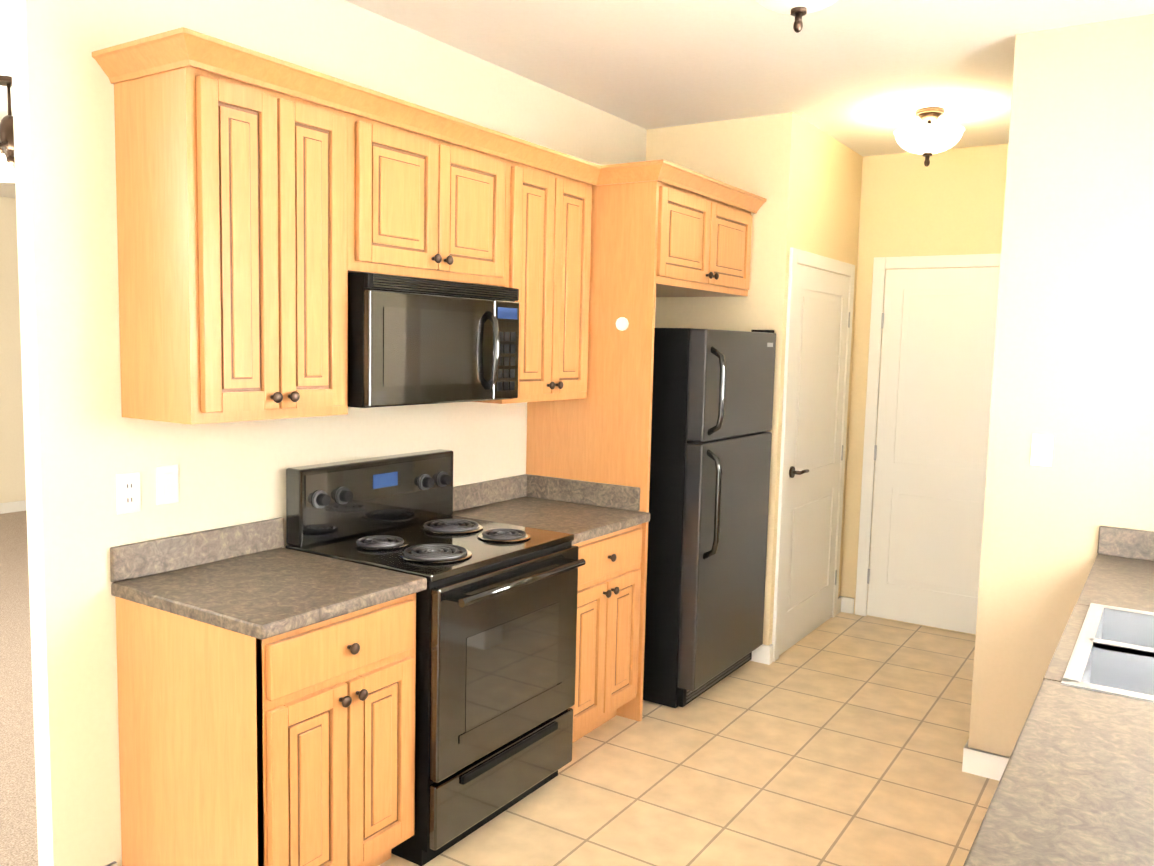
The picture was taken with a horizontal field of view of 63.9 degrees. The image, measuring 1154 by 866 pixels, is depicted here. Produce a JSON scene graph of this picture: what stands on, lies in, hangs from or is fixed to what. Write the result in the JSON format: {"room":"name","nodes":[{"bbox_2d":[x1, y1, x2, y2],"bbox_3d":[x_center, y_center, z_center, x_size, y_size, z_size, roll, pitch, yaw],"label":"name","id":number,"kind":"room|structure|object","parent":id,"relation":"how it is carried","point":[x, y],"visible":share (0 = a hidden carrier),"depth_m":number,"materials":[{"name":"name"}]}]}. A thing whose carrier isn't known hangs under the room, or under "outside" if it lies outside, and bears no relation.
{"room":"kitchen","nodes":[
{"label":"kitchen","id":0,"kind":"room"},
{"bbox_2d":[0,196,25,502],"bbox_3d":[-6.558,-0.473,5.712,0.120,2.740,8.720,5,7,33],"label":"wall","id":1,"kind":"structure","parent":0,"point":[12,473],"depth_m":8.07,"materials":[{"name":"paint"}]},
{"bbox_2d":[0,500,25,513],"bbox_3d":[-6.533,0.848,5.802,0.014,0.095,8.720,5,7,33],"label":"baseboard","id":2,"kind":"structure","parent":1,"relation":"attached to","point":[15,506],"depth_m":8.16,"materials":[{"name":"white wood"}]},
{"bbox_2d":[0,511,38,865],"bbox_3d":[-4.050,1.132,4.201,6.250,0.054,9.020,5,7,33],"label":"floor carpet","id":3,"kind":"object","parent":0,"point":[18,830],"depth_m":3.96,"materials":[{"name":"beige carpet"}]},
{"bbox_2d":[9,0,646,865],"bbox_3d":[-0.560,-0.139,3.731,0.080,2.740,3.160,5,7,33],"label":"wall","id":4,"kind":"structure","parent":0,"point":[85,442],"depth_m":2.56,"materials":[{"name":"paint"}]},
{"bbox_2d":[105,861,117,865],"bbox_3d":[-1.368,1.281,2.584,0.014,0.095,0.170,5,7,33],"label":"baseboard","id":5,"kind":"structure","parent":4,"relation":"attached to","point":[113,863],"depth_m":2.64,"materials":[{"name":"white wood"}]},
{"bbox_2d":[116,472,140,514],"bbox_3d":[-1.262,0.169,2.604,0.009,0.114,0.070,5,7,33],"label":"electrical outlet plate","id":6,"kind":"object","parent":4,"relation":"attached to","point":[128,497],"visible":1,"depth_m":2.60,"materials":[{"name":"white plastic"}]},
{"bbox_2d":[156,464,178,504],"bbox_3d":[-1.197,0.151,2.704,0.007,0.114,0.070,5,7,33],"label":"switch plate","id":7,"kind":"object","parent":4,"relation":"attached to","point":[167,485],"visible":1,"depth_m":2.70,"materials":[{"name":"white plastic"}]},
{"bbox_2d":[104,39,359,424],"bbox_3d":[-0.967,-0.518,2.661,0.338,0.940,0.539,5,7,33],"label":"upper cabinet","id":8,"kind":"object","parent":4,"relation":"attached to","point":[266,203],"depth_m":2.48,"materials":[{"name":"brown wood"}]},
{"bbox_2d":[360,95,515,287],"bbox_3d":[-0.602,-0.781,3.189,0.338,0.501,0.774,5,7,33],"label":"upper cabinet","id":9,"kind":"object","parent":4,"relation":"attached to","point":[438,200],"depth_m":3.07,"materials":[{"name":"brown wood"}]},
{"bbox_2d":[348,272,518,407],"bbox_3d":[-0.565,-0.316,3.204,0.451,0.410,0.762,5,7,33],"label":"microwave","id":10,"kind":"object","parent":9,"relation":"attached to","point":[415,341],"visible":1,"depth_m":3.01,"materials":[{"name":"black"}]},
{"bbox_2d":[471,147,599,406],"bbox_3d":[-0.234,-0.609,3.781,0.338,0.940,0.593,5,7,33],"label":"upper cabinet","id":11,"kind":"object","parent":4,"relation":"attached to","point":[558,200],"depth_m":3.70,"materials":[{"name":"brown wood"}]},
{"bbox_2d":[596,167,759,298],"bbox_3d":[0.342,-0.897,4.365,0.628,0.450,1.006,5,7,33],"label":"upper cabinet","id":12,"kind":"object","parent":4,"relation":"attached to","point":[664,233],"depth_m":3.90,"materials":[{"name":"brown wood"}]},
{"bbox_2d":[0,0,1153,197],"bbox_3d":[-2.685,-1.555,3.091,9.350,0.100,9.020,5,7,33],"label":"ceiling","id":13,"kind":"structure","parent":0,"point":[863,78],"depth_m":3.60,"materials":[{"name":"paint"}]},
{"bbox_2d":[0,75,14,182],"bbox_3d":[-2.570,-1.411,4.253,0.854,0.405,0.822,5,7,33],"label":"chandelier","id":14,"kind":"object","parent":13,"relation":"hanging from","point":[7,170],"visible":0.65,"depth_m":4.21,"materials":[{"name":"brown metal"}]},
{"bbox_2d":[756,0,837,32],"bbox_3d":[0.617,-1.243,2.560,0.316,0.260,0.316,5,7,33],"label":"kitchen ceiling light","id":15,"kind":"object","parent":13,"relation":"attached to","point":[798,9],"visible":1,"depth_m":2.56,"materials":[{"name":"white glass"}]},
{"bbox_2d":[894,107,964,166],"bbox_3d":[1.664,-1.394,4.379,0.316,0.260,0.316,5,7,33],"label":"light","id":16,"kind":"object","parent":13,"relation":"attached to","point":[928,139],"visible":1,"depth_m":4.30,"materials":[{"name":"white glass"}]},
{"bbox_2d":[379,612,998,865],"bbox_3d":[-0.136,1.472,1.667,3.100,0.050,9.020,5,7,33],"label":"floor","id":17,"kind":"structure","parent":0,"point":[840,739],"depth_m":3.49,"materials":[{"name":"beige tile"}]},
{"bbox_2d":[110,517,426,865],"bbox_3d":[-0.875,0.824,2.683,0.661,1.010,0.586,5,7,33],"label":"base cabinet","id":18,"kind":"object","parent":17,"relation":"on","point":[266,681],"visible":1,"depth_m":2.50,"materials":[{"name":"brown wood"}]},
{"bbox_2d":[285,449,585,865],"bbox_3d":[-0.461,0.700,3.213,0.729,1.175,0.764,5,7,33],"label":"range","id":19,"kind":"object","parent":17,"relation":"on","point":[496,617],"visible":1,"depth_m":3.04,"materials":[{"name":"black metal"}]},
{"bbox_2d":[452,474,649,742],"bbox_3d":[-0.132,0.732,3.819,0.661,1.010,0.600,5,7,33],"label":"base cabinet","id":20,"kind":"object","parent":17,"relation":"on","point":[602,522],"visible":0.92,"depth_m":3.75,"materials":[{"name":"brown wood"}]},
{"bbox_2d":[643,328,775,707],"bbox_3d":[0.464,0.341,4.471,0.802,1.692,0.800,5,7,33],"label":"refrigerator","id":21,"kind":"object","parent":17,"relation":"on","point":[712,415],"visible":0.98,"depth_m":4.08,"materials":[{"name":"black"}]},
{"bbox_2d":[963,526,1153,865],"bbox_3d":[1.435,0.933,2.121,0.669,1.010,2.427,5,7,33],"label":"countertop","id":22,"kind":"structure","parent":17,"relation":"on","point":[1075,786],"depth_m":1.56,"materials":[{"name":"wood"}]},
{"bbox_2d":[1061,603,1153,701],"bbox_3d":[1.470,0.452,2.115,0.564,0.498,0.764,5,7,33],"label":"double-bowl sink","id":23,"kind":"object","parent":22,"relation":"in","point":[1113,652],"visible":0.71,"depth_m":2.23,"materials":[{"name":"silver metal"}]},
{"bbox_2d":[646,112,862,645],"bbox_3d":[0.960,-0.257,5.326,0.880,2.740,1.180,5,7,33],"label":"wall","id":24,"kind":"structure","parent":0,"point":[803,177],"depth_m":4.68,"materials":[{"name":"paint"}]},
{"bbox_2d":[750,644,767,663],"bbox_3d":[0.636,1.103,4.933,0.800,0.095,0.014,5,7,33],"label":"baseboard","id":25,"kind":"structure","parent":24,"relation":"attached to","point":[759,654],"depth_m":4.73,"materials":[{"name":"white wood"}]},
{"bbox_2d":[767,644,772,664],"bbox_3d":[0.986,1.131,4.725,0.014,0.095,0.044,5,7,33],"label":"baseboard","id":26,"kind":"structure","parent":24,"relation":"attached to","point":[769,654],"depth_m":4.71,"materials":[{"name":"white wood"}]},
{"bbox_2d":[772,247,854,661],"bbox_3d":[1.335,0.098,5.073,0.069,2.100,1.040,5,7,33],"label":"pantry door","id":27,"kind":"structure","parent":24,"relation":"in","point":[815,396],"depth_m":5.03,"materials":[{"name":"white wood"}]},
{"bbox_2d":[840,144,1007,634],"bbox_3d":[-0.305,-0.440,6.917,9.050,2.740,0.120,5,7,33],"label":"wall","id":28,"kind":"structure","parent":0,"point":[949,202],"depth_m":5.33,"materials":[{"name":"paint"}]},
{"bbox_2d":[837,596,853,613],"bbox_3d":[1.633,1.058,5.645,0.090,0.095,0.090,5,7,33],"label":"baseboard","id":29,"kind":"structure","parent":28,"relation":"attached to","point":[847,604],"depth_m":5.67,"materials":[{"name":"white wood"}]},
{"bbox_2d":[855,253,1000,633],"bbox_3d":[2.117,0.075,5.248,0.990,2.150,0.087,5,7,33],"label":"entry door","id":30,"kind":"structure","parent":28,"relation":"in","point":[925,455],"depth_m":5.35,"materials":[{"name":"white wood"}]},
{"bbox_2d":[968,14,1153,756],"bbox_3d":[2.015,-0.026,3.194,1.070,2.740,0.120,5,7,33],"label":"wall","id":31,"kind":"structure","parent":0,"point":[1073,371],"depth_m":3.28,"materials":[{"name":"paint"}]},
{"bbox_2d":[962,746,1009,780],"bbox_3d":[1.664,1.270,3.447,0.424,0.095,0.014,5,7,33],"label":"baseboard","id":32,"kind":"structure","parent":31,"relation":"attached to","point":[984,764],"depth_m":3.52,"materials":[{"name":"white wood"}]},
{"bbox_2d":[1030,434,1053,466],"bbox_3d":[1.678,0.062,3.341,0.070,0.114,0.012,5,7,33],"label":"switch plate","id":33,"kind":"object","parent":31,"relation":"attached to","point":[1041,449],"visible":1,"depth_m":3.34,"materials":[{"name":"white plastic"}]}
]}

